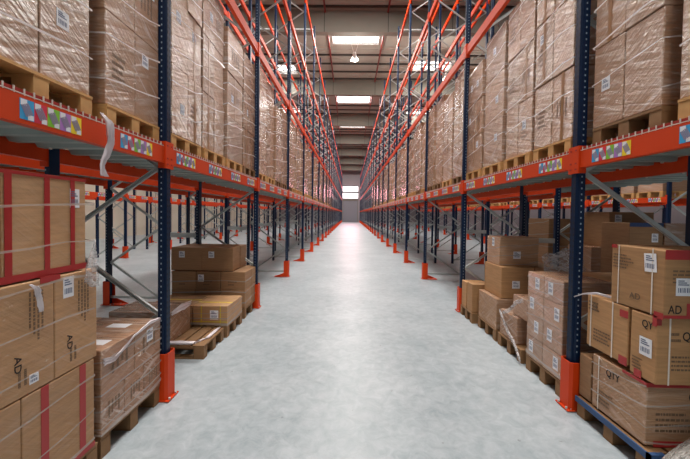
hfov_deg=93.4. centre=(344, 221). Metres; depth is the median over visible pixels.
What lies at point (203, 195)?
beam
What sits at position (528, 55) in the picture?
carton
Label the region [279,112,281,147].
carton
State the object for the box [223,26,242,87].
carton
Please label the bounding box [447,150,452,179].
carton
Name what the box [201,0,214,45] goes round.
carton
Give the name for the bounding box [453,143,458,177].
carton
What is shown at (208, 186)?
beam
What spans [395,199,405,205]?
beam
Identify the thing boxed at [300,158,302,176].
carton
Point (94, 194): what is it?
beam
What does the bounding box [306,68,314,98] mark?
beam
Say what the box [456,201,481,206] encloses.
beam
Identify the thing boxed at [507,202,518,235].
frame
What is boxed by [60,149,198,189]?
beam
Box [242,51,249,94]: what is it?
carton
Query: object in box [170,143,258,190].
beam
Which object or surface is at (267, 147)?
carton
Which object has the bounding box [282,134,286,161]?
carton
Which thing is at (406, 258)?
frame
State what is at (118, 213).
wall
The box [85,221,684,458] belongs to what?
floor
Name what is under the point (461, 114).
carton
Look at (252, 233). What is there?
frame
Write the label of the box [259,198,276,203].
beam
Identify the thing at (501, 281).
carton
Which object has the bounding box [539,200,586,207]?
beam
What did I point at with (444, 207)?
frame
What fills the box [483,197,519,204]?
beam
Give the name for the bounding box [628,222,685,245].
carton
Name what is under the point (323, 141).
frame
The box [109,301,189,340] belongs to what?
carton
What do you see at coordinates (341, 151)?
roof beam
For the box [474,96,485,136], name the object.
carton
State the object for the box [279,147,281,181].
carton
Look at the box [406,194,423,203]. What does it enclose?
beam
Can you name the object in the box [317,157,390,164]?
roof beam
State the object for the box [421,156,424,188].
carton
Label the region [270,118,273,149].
carton
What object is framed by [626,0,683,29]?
carton
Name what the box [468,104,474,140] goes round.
carton
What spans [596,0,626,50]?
carton
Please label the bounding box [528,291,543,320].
carton
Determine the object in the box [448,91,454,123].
carton
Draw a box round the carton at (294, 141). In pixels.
[294,141,295,158]
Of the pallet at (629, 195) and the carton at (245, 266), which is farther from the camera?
the pallet at (629, 195)
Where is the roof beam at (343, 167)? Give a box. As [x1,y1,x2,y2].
[317,165,386,170]
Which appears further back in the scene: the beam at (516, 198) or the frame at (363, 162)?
the frame at (363, 162)
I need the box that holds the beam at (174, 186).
[170,183,227,197]
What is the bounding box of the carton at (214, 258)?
[202,246,239,270]
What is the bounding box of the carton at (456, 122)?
[454,108,459,144]
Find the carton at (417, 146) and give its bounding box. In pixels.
[416,126,418,148]
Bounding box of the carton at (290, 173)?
[289,171,291,186]
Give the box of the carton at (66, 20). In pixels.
[38,0,88,94]
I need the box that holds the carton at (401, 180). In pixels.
[399,180,401,196]
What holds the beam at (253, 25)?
attached to the frame at (301, 257)
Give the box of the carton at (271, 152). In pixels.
[270,148,273,178]
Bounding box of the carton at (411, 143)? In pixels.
[409,140,412,159]
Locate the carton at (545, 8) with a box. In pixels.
[537,0,555,28]
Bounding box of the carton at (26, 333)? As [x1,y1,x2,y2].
[0,274,54,408]
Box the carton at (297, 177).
[295,174,299,190]
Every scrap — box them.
[29,284,43,311]
[88,240,96,285]
[100,112,114,176]
[102,317,159,365]
[170,327,220,344]
[171,300,191,315]
[574,292,610,298]
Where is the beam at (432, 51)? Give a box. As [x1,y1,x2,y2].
[423,46,434,70]
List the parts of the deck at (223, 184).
deck panel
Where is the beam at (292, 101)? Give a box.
[291,99,300,117]
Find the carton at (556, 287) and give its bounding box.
[544,276,611,306]
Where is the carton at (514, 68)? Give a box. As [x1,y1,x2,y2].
[507,53,519,111]
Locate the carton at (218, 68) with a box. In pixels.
[214,47,222,106]
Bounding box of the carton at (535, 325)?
[527,312,543,342]
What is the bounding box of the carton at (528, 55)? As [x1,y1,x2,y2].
[519,38,536,103]
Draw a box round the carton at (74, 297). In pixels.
[53,268,95,378]
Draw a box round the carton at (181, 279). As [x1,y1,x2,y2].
[172,270,198,288]
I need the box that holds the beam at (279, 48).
[278,41,286,66]
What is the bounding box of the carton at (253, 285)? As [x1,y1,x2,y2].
[251,283,254,301]
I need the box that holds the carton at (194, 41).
[187,13,200,86]
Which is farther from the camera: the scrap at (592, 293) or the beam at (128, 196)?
the beam at (128, 196)
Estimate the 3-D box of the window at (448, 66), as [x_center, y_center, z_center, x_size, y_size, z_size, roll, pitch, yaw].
[5.610,-10.208,20.949,2.530,0.430,1.400,1,1,1]
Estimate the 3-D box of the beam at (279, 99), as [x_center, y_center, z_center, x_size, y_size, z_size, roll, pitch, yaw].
[-2.905,-5.411,15.371,0.070,0.230,2.800,1,1,1]
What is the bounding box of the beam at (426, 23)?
[408,15,427,70]
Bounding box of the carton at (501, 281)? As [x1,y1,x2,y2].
[484,261,533,298]
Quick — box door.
[342,199,357,221]
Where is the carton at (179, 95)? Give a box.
[171,62,187,139]
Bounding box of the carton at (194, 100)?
[188,77,201,145]
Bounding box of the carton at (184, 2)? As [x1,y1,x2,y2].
[179,0,186,9]
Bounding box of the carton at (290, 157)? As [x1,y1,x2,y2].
[289,155,291,171]
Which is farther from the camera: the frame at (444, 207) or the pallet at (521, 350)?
the frame at (444, 207)
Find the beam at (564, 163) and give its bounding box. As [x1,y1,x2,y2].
[462,147,573,193]
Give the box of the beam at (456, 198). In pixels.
[436,196,460,203]
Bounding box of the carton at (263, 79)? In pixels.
[253,64,266,126]
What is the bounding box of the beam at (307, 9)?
[306,4,314,45]
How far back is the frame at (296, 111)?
25.25 m
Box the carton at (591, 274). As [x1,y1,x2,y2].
[583,272,611,276]
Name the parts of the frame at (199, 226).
post, post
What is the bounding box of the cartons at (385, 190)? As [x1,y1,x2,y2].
[319,167,387,205]
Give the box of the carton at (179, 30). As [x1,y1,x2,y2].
[157,0,187,74]
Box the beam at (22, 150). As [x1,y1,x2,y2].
[0,136,48,166]
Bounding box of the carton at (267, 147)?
[266,145,269,176]
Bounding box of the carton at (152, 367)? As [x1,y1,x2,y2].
[143,353,159,398]
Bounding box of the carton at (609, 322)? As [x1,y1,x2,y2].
[587,294,638,366]
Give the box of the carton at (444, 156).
[443,153,447,180]
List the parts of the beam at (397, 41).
beam rail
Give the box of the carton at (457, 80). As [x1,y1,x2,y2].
[454,74,459,112]
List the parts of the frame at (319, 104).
post, post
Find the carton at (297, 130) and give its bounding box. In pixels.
[296,127,299,145]
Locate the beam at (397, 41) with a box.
[389,41,397,74]
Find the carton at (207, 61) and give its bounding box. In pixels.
[201,33,213,99]
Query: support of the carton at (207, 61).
on the carton at (207, 113)
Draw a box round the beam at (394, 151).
[388,147,395,161]
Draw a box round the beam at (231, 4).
[224,0,259,56]
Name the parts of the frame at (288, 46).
post, post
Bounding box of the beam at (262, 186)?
[259,178,288,198]
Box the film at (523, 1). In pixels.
[505,1,536,141]
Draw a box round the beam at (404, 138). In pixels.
[396,133,406,151]
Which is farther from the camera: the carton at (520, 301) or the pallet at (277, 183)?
the pallet at (277, 183)
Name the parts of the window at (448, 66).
pane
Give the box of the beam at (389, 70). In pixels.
[384,70,389,94]
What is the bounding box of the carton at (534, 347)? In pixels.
[526,333,542,365]
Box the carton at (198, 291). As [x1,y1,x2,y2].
[196,289,220,294]
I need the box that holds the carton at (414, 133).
[413,133,414,152]
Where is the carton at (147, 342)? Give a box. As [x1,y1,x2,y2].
[96,318,159,370]
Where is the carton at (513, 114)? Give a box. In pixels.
[506,105,518,159]
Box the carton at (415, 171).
[414,171,415,191]
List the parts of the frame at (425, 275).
post, post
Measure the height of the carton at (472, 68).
0.630 m
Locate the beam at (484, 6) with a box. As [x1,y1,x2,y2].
[460,3,485,46]
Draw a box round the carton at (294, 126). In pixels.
[294,126,295,142]
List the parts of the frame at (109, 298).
post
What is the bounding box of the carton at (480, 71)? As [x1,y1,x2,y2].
[475,59,486,101]
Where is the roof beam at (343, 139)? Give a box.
[302,134,412,144]
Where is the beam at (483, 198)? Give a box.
[452,197,486,204]
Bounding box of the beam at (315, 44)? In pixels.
[315,44,320,73]
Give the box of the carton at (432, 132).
[428,125,435,149]
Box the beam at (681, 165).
[523,156,687,194]
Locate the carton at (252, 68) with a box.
[249,61,254,101]
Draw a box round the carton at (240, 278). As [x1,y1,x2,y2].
[221,268,251,289]
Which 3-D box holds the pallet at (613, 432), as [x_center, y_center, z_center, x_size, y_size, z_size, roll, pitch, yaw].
[2.426,1.566,2.401,0.974,0.158,0.685,1,1,1]
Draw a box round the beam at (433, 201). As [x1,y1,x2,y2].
[419,200,434,205]
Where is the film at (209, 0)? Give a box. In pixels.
[201,0,224,136]
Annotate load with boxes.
[621,186,637,193]
[638,156,686,192]
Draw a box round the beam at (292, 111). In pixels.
[290,101,304,134]
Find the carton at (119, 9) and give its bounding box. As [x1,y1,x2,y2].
[89,0,133,31]
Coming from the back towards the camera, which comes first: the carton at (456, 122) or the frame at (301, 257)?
the frame at (301, 257)
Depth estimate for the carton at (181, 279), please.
5.09 m
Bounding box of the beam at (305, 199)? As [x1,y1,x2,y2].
[304,196,312,204]
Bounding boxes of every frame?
[45,0,178,402]
[95,185,129,257]
[102,180,157,305]
[112,190,135,248]
[146,191,171,249]
[148,191,157,242]
[177,195,195,238]
[179,195,195,243]
[186,4,228,243]
[196,0,261,308]
[202,198,214,235]
[204,198,221,238]
[215,199,229,232]
[222,200,237,235]
[228,0,254,256]
[230,202,241,231]
[247,0,290,276]
[250,26,277,250]
[266,59,286,244]
[271,0,305,260]
[279,80,298,240]
[288,26,314,251]
[290,104,302,236]
[294,111,309,234]
[298,57,320,245]
[300,126,311,231]
[304,132,315,230]
[305,80,324,240]
[312,97,327,237]
[315,110,330,234]
[319,120,332,232]
[322,137,333,230]
[324,136,335,229]
[327,142,336,228]
[328,147,337,227]
[329,153,337,226]
[330,161,338,223]
[332,159,339,224]
[333,167,339,224]
[336,172,341,222]
[360,188,365,220]
[361,165,368,223]
[361,172,367,221]
[362,162,369,224]
[363,165,370,224]
[364,156,372,226]
[364,160,372,224]
[365,148,375,227]
[367,142,377,228]
[368,141,378,229]
[369,129,382,231]
[372,121,385,233]
[374,110,389,235]
[377,97,395,238]
[377,152,386,226]
[379,148,387,226]
[380,81,401,241]
[386,58,410,246]
[388,130,399,231]
[390,121,404,233]
[393,26,423,253]
[401,98,418,238]
[403,1,441,263]
[408,81,425,242]
[419,58,442,247]
[421,0,471,279]
[431,26,460,253]
[443,207,451,234]
[450,0,488,263]
[455,0,525,311]
[466,205,480,239]
[467,210,474,234]
[475,211,489,236]
[483,0,529,279]
[484,204,502,243]
[490,210,506,235]
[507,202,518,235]
[511,210,529,235]
[539,199,564,218]
[552,187,620,265]
[555,0,689,412]
[586,196,598,211]
[636,205,665,222]
[665,182,686,222]
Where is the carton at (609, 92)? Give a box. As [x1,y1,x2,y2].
[593,32,626,128]
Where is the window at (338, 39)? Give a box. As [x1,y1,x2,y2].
[332,36,379,44]
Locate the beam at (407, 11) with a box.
[397,0,409,46]
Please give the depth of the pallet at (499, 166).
4.53 m
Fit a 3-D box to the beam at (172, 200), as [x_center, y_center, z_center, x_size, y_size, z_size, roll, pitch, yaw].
[-7.580,-0.941,15.540,0.070,0.230,2.800,1,1,1]
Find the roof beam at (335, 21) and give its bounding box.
[224,7,510,36]
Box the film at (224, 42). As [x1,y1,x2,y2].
[223,42,243,148]
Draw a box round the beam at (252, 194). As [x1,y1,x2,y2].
[251,193,273,201]
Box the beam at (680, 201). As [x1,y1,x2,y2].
[620,198,686,206]
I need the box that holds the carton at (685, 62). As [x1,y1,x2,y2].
[680,0,689,98]
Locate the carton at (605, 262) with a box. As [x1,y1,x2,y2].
[600,256,612,271]
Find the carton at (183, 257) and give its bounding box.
[171,245,207,270]
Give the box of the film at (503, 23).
[483,23,508,146]
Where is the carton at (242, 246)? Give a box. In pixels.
[212,244,245,266]
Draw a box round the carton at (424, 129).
[422,122,425,156]
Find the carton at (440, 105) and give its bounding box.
[436,95,449,130]
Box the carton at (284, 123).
[279,109,286,138]
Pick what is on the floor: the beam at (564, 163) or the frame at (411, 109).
the frame at (411, 109)
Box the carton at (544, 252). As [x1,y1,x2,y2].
[538,245,567,271]
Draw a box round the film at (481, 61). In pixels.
[467,61,485,154]
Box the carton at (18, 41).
[0,0,37,71]
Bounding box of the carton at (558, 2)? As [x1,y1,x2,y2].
[555,0,566,10]
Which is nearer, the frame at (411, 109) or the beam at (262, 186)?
the beam at (262, 186)
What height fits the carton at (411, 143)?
0.570 m
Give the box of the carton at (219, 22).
[214,0,223,56]
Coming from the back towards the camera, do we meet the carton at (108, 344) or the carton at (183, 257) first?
the carton at (183, 257)
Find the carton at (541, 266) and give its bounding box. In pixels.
[530,262,565,271]
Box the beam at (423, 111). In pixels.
[407,105,425,136]
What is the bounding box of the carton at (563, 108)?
[552,65,617,143]
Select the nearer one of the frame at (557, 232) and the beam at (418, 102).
the frame at (557, 232)
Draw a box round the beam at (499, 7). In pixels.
[465,0,509,57]
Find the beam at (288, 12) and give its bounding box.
[282,0,290,20]
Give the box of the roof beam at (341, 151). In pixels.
[308,148,398,155]
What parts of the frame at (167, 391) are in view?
post, post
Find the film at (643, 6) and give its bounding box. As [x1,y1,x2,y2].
[592,0,681,87]
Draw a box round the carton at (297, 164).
[295,160,299,175]
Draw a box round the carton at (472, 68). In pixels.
[460,66,476,106]
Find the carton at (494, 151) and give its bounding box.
[483,115,506,167]
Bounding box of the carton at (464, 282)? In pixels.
[462,280,483,307]
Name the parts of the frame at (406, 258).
post, post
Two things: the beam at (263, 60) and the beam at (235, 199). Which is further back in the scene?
the beam at (235, 199)
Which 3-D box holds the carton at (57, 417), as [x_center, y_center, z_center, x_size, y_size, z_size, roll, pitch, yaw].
[-1.859,1.158,1.858,0.502,0.565,0.462,1,1,1]
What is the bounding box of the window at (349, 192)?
[343,186,357,198]
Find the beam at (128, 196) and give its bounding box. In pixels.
[127,193,170,202]
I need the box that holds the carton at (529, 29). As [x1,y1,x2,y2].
[520,0,537,50]
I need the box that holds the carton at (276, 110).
[274,106,279,144]
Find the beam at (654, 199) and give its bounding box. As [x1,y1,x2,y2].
[587,195,666,205]
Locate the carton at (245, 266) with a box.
[240,265,254,284]
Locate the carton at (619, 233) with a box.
[601,222,663,257]
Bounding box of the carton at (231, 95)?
[223,70,241,125]
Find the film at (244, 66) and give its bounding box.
[242,66,254,156]
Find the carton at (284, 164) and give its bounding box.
[281,159,286,184]
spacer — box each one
[170,233,195,237]
[227,226,246,229]
[259,223,271,225]
[438,226,451,228]
[467,230,485,232]
[539,238,554,242]
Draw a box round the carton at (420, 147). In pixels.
[418,145,421,168]
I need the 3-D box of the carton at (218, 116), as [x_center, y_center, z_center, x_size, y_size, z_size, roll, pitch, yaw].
[-1.893,-1.156,4.095,0.620,0.640,0.300,1,1,1]
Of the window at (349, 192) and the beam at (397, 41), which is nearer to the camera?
the beam at (397, 41)
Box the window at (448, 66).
[411,60,454,70]
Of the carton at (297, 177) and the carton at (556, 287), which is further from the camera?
the carton at (297, 177)
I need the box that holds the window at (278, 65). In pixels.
[273,65,297,73]
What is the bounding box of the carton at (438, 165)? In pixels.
[435,154,442,183]
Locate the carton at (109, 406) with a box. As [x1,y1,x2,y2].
[94,380,123,436]
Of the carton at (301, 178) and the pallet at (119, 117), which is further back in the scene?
the carton at (301, 178)
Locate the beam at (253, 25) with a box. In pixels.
[252,18,275,68]
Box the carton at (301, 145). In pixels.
[300,141,302,158]
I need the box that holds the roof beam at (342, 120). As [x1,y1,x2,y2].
[291,114,425,126]
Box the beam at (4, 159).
[0,154,157,185]
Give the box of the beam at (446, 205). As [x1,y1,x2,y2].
[438,204,451,207]
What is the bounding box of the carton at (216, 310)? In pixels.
[193,295,241,325]
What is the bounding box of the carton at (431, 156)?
[428,145,435,167]
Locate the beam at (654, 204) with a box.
[634,204,681,206]
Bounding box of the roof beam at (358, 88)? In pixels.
[268,79,454,96]
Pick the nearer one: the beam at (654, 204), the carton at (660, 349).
the carton at (660, 349)
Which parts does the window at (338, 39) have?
pane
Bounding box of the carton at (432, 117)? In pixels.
[428,105,436,130]
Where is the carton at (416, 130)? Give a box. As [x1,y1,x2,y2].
[414,130,416,151]
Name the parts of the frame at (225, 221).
post, post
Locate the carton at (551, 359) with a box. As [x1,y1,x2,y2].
[542,344,560,379]
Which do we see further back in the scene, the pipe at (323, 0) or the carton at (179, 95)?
the pipe at (323, 0)
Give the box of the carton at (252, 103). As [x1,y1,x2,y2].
[249,98,254,136]
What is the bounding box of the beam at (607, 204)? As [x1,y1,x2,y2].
[564,204,612,207]
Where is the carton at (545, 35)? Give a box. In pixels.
[535,13,554,89]
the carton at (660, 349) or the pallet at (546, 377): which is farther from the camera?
the pallet at (546, 377)
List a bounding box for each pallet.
[0,55,92,115]
[59,103,158,140]
[67,133,201,156]
[80,442,97,458]
[94,385,159,458]
[170,327,223,358]
[190,313,241,337]
[201,148,224,165]
[225,158,241,172]
[242,166,254,177]
[242,300,254,318]
[259,173,266,181]
[267,177,274,184]
[275,180,280,187]
[427,185,433,191]
[434,182,441,188]
[442,179,451,186]
[452,175,461,183]
[460,304,478,323]
[466,169,481,179]
[478,316,499,341]
[482,162,503,175]
[498,332,526,363]
[503,152,532,169]
[526,354,559,397]
[530,200,551,203]
[533,137,680,160]
[542,199,565,202]
[561,198,569,201]
[575,395,689,458]
[591,195,611,200]
[592,106,677,144]
[612,193,647,199]
[636,191,686,198]
[678,96,689,119]
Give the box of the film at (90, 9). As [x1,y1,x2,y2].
[0,0,92,59]
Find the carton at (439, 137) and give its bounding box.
[436,124,443,156]
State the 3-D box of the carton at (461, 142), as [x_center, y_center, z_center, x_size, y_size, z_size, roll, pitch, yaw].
[2.397,-1.127,5.851,0.620,0.630,0.300,1,1,1]
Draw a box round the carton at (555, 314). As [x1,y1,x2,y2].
[544,298,587,331]
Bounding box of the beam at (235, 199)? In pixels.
[230,198,252,203]
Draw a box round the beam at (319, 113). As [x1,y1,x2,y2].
[314,98,320,117]
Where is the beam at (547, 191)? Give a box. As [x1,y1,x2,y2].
[486,188,555,200]
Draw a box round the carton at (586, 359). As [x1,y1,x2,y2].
[579,353,604,401]
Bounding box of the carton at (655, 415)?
[592,353,689,447]
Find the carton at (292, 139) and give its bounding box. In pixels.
[292,139,293,156]
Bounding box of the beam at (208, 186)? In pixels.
[202,182,248,197]
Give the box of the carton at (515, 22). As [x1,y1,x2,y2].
[508,0,520,62]
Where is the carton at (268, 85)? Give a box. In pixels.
[267,81,270,116]
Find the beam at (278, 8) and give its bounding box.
[277,4,287,37]
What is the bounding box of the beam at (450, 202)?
[432,201,451,205]
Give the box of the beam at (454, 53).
[441,45,458,74]
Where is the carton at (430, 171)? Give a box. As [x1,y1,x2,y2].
[427,165,434,186]
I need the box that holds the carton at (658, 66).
[624,6,682,118]
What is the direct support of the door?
in the wall at (349, 177)
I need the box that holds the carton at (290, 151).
[289,139,291,155]
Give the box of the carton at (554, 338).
[543,321,602,355]
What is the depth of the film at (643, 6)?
2.29 m
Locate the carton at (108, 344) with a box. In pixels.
[93,332,133,394]
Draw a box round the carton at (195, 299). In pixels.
[156,294,210,324]
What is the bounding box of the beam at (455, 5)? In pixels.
[435,0,456,46]
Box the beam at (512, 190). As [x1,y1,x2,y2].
[467,186,519,200]
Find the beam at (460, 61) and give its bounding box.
[426,46,464,110]
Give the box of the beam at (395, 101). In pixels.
[389,94,396,118]
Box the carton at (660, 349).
[630,310,689,385]
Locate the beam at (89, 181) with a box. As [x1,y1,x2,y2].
[0,166,107,188]
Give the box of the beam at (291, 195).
[289,190,303,201]
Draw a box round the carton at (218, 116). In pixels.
[214,100,223,155]
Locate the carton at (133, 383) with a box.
[123,365,143,415]
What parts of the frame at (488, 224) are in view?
post, post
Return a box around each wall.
[65,149,278,239]
[281,170,423,222]
[427,194,685,233]
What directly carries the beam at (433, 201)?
attached to the frame at (395, 249)
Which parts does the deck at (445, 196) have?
deck panel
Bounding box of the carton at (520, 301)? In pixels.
[513,294,527,320]
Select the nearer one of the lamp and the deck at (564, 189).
the deck at (564, 189)
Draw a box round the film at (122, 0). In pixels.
[89,0,159,98]
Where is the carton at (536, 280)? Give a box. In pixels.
[528,271,588,297]
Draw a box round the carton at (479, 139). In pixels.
[474,133,483,170]
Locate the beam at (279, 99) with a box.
[278,96,286,113]
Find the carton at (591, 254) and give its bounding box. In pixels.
[567,244,600,271]
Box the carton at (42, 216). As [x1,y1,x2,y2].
[0,168,86,284]
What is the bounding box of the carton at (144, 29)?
[134,0,157,51]
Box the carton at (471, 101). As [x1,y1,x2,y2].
[468,68,475,107]
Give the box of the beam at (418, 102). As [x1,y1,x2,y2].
[410,100,419,116]
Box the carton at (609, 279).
[593,277,611,281]
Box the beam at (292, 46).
[292,46,300,73]
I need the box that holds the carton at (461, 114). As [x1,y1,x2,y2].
[459,105,462,141]
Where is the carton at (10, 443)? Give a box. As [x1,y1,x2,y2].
[0,400,20,458]
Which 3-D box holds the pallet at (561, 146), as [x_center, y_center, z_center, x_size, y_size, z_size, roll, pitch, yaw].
[2.533,-0.673,3.208,1.010,0.155,0.600,1,1,1]
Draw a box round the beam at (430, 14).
[428,0,438,21]
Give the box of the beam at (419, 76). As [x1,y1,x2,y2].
[411,71,420,94]
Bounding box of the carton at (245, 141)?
[242,128,248,167]
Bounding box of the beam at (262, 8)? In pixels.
[261,2,277,44]
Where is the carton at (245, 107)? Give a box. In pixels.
[242,90,249,131]
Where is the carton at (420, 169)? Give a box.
[418,167,421,189]
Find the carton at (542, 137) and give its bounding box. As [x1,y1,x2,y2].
[534,79,552,149]
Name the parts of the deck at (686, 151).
deck panel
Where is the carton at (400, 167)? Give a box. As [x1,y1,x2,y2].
[399,164,401,181]
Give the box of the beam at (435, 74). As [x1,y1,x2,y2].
[421,68,437,99]
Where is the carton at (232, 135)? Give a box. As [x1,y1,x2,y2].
[223,115,241,164]
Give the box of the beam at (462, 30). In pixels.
[439,25,464,70]
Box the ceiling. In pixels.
[221,0,519,164]
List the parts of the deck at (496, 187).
deck panel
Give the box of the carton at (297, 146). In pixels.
[296,143,299,161]
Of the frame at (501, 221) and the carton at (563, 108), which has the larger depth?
the frame at (501, 221)
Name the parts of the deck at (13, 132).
deck panel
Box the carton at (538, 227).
[528,218,569,246]
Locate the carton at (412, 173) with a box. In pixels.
[412,173,413,191]
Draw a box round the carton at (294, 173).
[294,173,295,188]
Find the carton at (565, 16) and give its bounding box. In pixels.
[553,0,596,77]
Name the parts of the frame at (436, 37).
post, post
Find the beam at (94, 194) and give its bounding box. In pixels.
[85,191,126,198]
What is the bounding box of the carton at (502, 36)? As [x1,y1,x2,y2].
[486,20,508,84]
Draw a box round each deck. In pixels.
[0,80,163,149]
[0,164,109,179]
[68,147,256,181]
[113,180,193,191]
[205,180,287,192]
[259,191,303,197]
[278,197,311,200]
[396,198,431,202]
[407,193,460,199]
[426,182,516,194]
[464,151,677,185]
[531,187,609,195]
[570,172,686,186]
[581,116,689,155]
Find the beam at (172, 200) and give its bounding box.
[171,198,195,202]
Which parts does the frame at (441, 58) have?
post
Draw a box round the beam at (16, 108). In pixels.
[0,86,169,168]
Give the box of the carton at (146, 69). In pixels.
[135,34,157,125]
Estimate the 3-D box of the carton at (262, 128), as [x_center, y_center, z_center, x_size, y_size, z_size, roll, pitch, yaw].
[-1.855,-1.354,6.061,0.620,0.950,0.600,1,1,1]
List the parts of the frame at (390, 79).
post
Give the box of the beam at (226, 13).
[219,0,228,20]
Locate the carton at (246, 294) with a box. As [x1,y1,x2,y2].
[221,286,250,307]
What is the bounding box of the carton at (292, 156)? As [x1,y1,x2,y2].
[292,156,293,172]
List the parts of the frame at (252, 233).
post, post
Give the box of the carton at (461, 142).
[458,140,462,175]
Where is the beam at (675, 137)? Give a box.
[573,121,689,173]
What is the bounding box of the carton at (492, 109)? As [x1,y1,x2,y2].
[485,68,507,125]
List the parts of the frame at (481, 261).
post, post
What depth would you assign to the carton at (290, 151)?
8.86 m
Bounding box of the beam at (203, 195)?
[190,192,224,199]
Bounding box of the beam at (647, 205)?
[602,205,659,208]
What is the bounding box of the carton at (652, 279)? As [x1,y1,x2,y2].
[611,244,689,319]
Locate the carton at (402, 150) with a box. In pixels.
[399,148,404,165]
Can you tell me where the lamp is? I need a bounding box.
[351,44,357,61]
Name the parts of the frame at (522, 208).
post, post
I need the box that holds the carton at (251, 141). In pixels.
[249,133,253,169]
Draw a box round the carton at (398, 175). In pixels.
[397,175,398,196]
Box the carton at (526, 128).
[518,95,535,154]
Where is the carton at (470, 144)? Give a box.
[467,137,474,172]
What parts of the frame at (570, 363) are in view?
post, post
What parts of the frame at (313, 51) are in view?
post, post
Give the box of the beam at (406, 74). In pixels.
[396,68,407,99]
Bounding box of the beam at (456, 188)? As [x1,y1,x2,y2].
[424,181,461,200]
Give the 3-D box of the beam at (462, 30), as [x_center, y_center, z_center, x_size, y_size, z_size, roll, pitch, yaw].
[3.203,-5.197,9.681,0.070,0.230,2.800,1,1,1]
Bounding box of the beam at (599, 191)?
[528,187,612,201]
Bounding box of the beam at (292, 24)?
[291,18,305,69]
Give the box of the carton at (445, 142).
[443,125,447,154]
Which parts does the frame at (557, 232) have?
post, post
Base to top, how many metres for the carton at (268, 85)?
0.630 m
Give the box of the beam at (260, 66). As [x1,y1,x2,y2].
[260,66,277,98]
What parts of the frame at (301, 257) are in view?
post, post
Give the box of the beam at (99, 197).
[99,197,146,201]
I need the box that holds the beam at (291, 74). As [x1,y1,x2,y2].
[291,74,298,90]
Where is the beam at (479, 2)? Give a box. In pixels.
[471,0,482,21]
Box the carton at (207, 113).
[201,91,213,151]
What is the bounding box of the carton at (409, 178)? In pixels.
[408,175,411,193]
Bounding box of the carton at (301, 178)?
[300,175,302,191]
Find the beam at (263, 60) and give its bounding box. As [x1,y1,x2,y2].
[260,45,289,108]
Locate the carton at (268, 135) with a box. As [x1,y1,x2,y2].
[266,114,270,146]
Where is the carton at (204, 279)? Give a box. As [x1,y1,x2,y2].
[196,270,221,289]
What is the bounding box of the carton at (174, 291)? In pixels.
[172,289,195,294]
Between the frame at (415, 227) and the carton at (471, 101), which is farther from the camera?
the frame at (415, 227)
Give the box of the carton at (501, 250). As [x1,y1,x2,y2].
[487,235,538,265]
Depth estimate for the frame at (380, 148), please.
39.11 m
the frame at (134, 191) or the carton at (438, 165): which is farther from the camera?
the frame at (134, 191)
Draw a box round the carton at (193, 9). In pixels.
[187,0,201,27]
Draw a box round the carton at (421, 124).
[419,122,424,145]
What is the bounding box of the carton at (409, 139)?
[405,139,412,159]
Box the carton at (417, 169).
[416,169,417,190]
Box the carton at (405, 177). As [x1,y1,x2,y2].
[404,177,405,194]
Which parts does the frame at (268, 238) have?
post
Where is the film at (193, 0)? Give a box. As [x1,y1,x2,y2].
[171,0,202,122]
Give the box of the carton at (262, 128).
[259,122,265,175]
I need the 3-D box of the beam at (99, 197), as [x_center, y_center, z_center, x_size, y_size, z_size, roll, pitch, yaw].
[-8.655,-0.895,12.757,0.070,0.230,2.800,1,1,1]
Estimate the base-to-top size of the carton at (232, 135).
0.580 m
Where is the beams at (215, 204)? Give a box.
[88,93,623,211]
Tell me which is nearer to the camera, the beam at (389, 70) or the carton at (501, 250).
the carton at (501, 250)
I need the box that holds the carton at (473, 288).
[467,282,484,312]
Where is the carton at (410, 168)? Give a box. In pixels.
[408,157,412,176]
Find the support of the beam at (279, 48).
attached to the frame at (252, 233)
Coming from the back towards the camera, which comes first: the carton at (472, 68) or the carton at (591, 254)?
the carton at (472, 68)
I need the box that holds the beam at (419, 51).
[411,46,420,71]
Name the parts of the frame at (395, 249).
post, post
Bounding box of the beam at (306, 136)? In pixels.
[305,132,313,150]
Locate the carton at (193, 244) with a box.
[186,243,216,245]
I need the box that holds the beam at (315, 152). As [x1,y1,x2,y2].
[314,148,319,161]
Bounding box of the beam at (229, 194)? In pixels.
[228,193,253,199]
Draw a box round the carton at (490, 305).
[479,289,512,328]
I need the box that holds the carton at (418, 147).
[416,147,418,169]
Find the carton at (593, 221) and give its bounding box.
[584,212,653,245]
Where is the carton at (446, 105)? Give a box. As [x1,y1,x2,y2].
[444,98,448,127]
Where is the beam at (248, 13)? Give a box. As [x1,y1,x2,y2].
[239,0,250,20]
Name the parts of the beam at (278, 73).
beam rail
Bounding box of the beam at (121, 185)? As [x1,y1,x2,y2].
[112,180,187,196]
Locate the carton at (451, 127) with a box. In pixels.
[448,121,453,151]
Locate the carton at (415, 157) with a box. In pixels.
[414,150,416,171]
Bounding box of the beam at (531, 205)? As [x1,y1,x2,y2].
[507,203,538,208]
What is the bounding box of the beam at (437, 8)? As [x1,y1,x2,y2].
[422,3,438,45]
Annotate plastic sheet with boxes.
[663,441,689,458]
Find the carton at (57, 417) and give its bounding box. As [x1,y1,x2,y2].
[18,358,94,458]
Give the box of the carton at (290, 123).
[290,123,291,140]
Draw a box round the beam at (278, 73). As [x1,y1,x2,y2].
[276,66,290,95]
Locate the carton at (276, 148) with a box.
[273,143,278,180]
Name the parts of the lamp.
lamp shade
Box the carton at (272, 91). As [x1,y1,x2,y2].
[271,87,273,120]
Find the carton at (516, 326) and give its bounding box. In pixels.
[500,308,526,344]
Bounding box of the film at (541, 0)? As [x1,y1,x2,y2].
[534,0,596,123]
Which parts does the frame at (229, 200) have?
post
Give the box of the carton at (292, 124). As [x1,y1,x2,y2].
[290,122,293,139]
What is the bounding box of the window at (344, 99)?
[337,96,370,102]
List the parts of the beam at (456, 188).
beam rail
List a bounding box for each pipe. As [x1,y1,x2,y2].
[323,0,341,146]
[360,0,390,158]
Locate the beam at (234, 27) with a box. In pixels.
[229,13,254,62]
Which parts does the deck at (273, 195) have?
deck panel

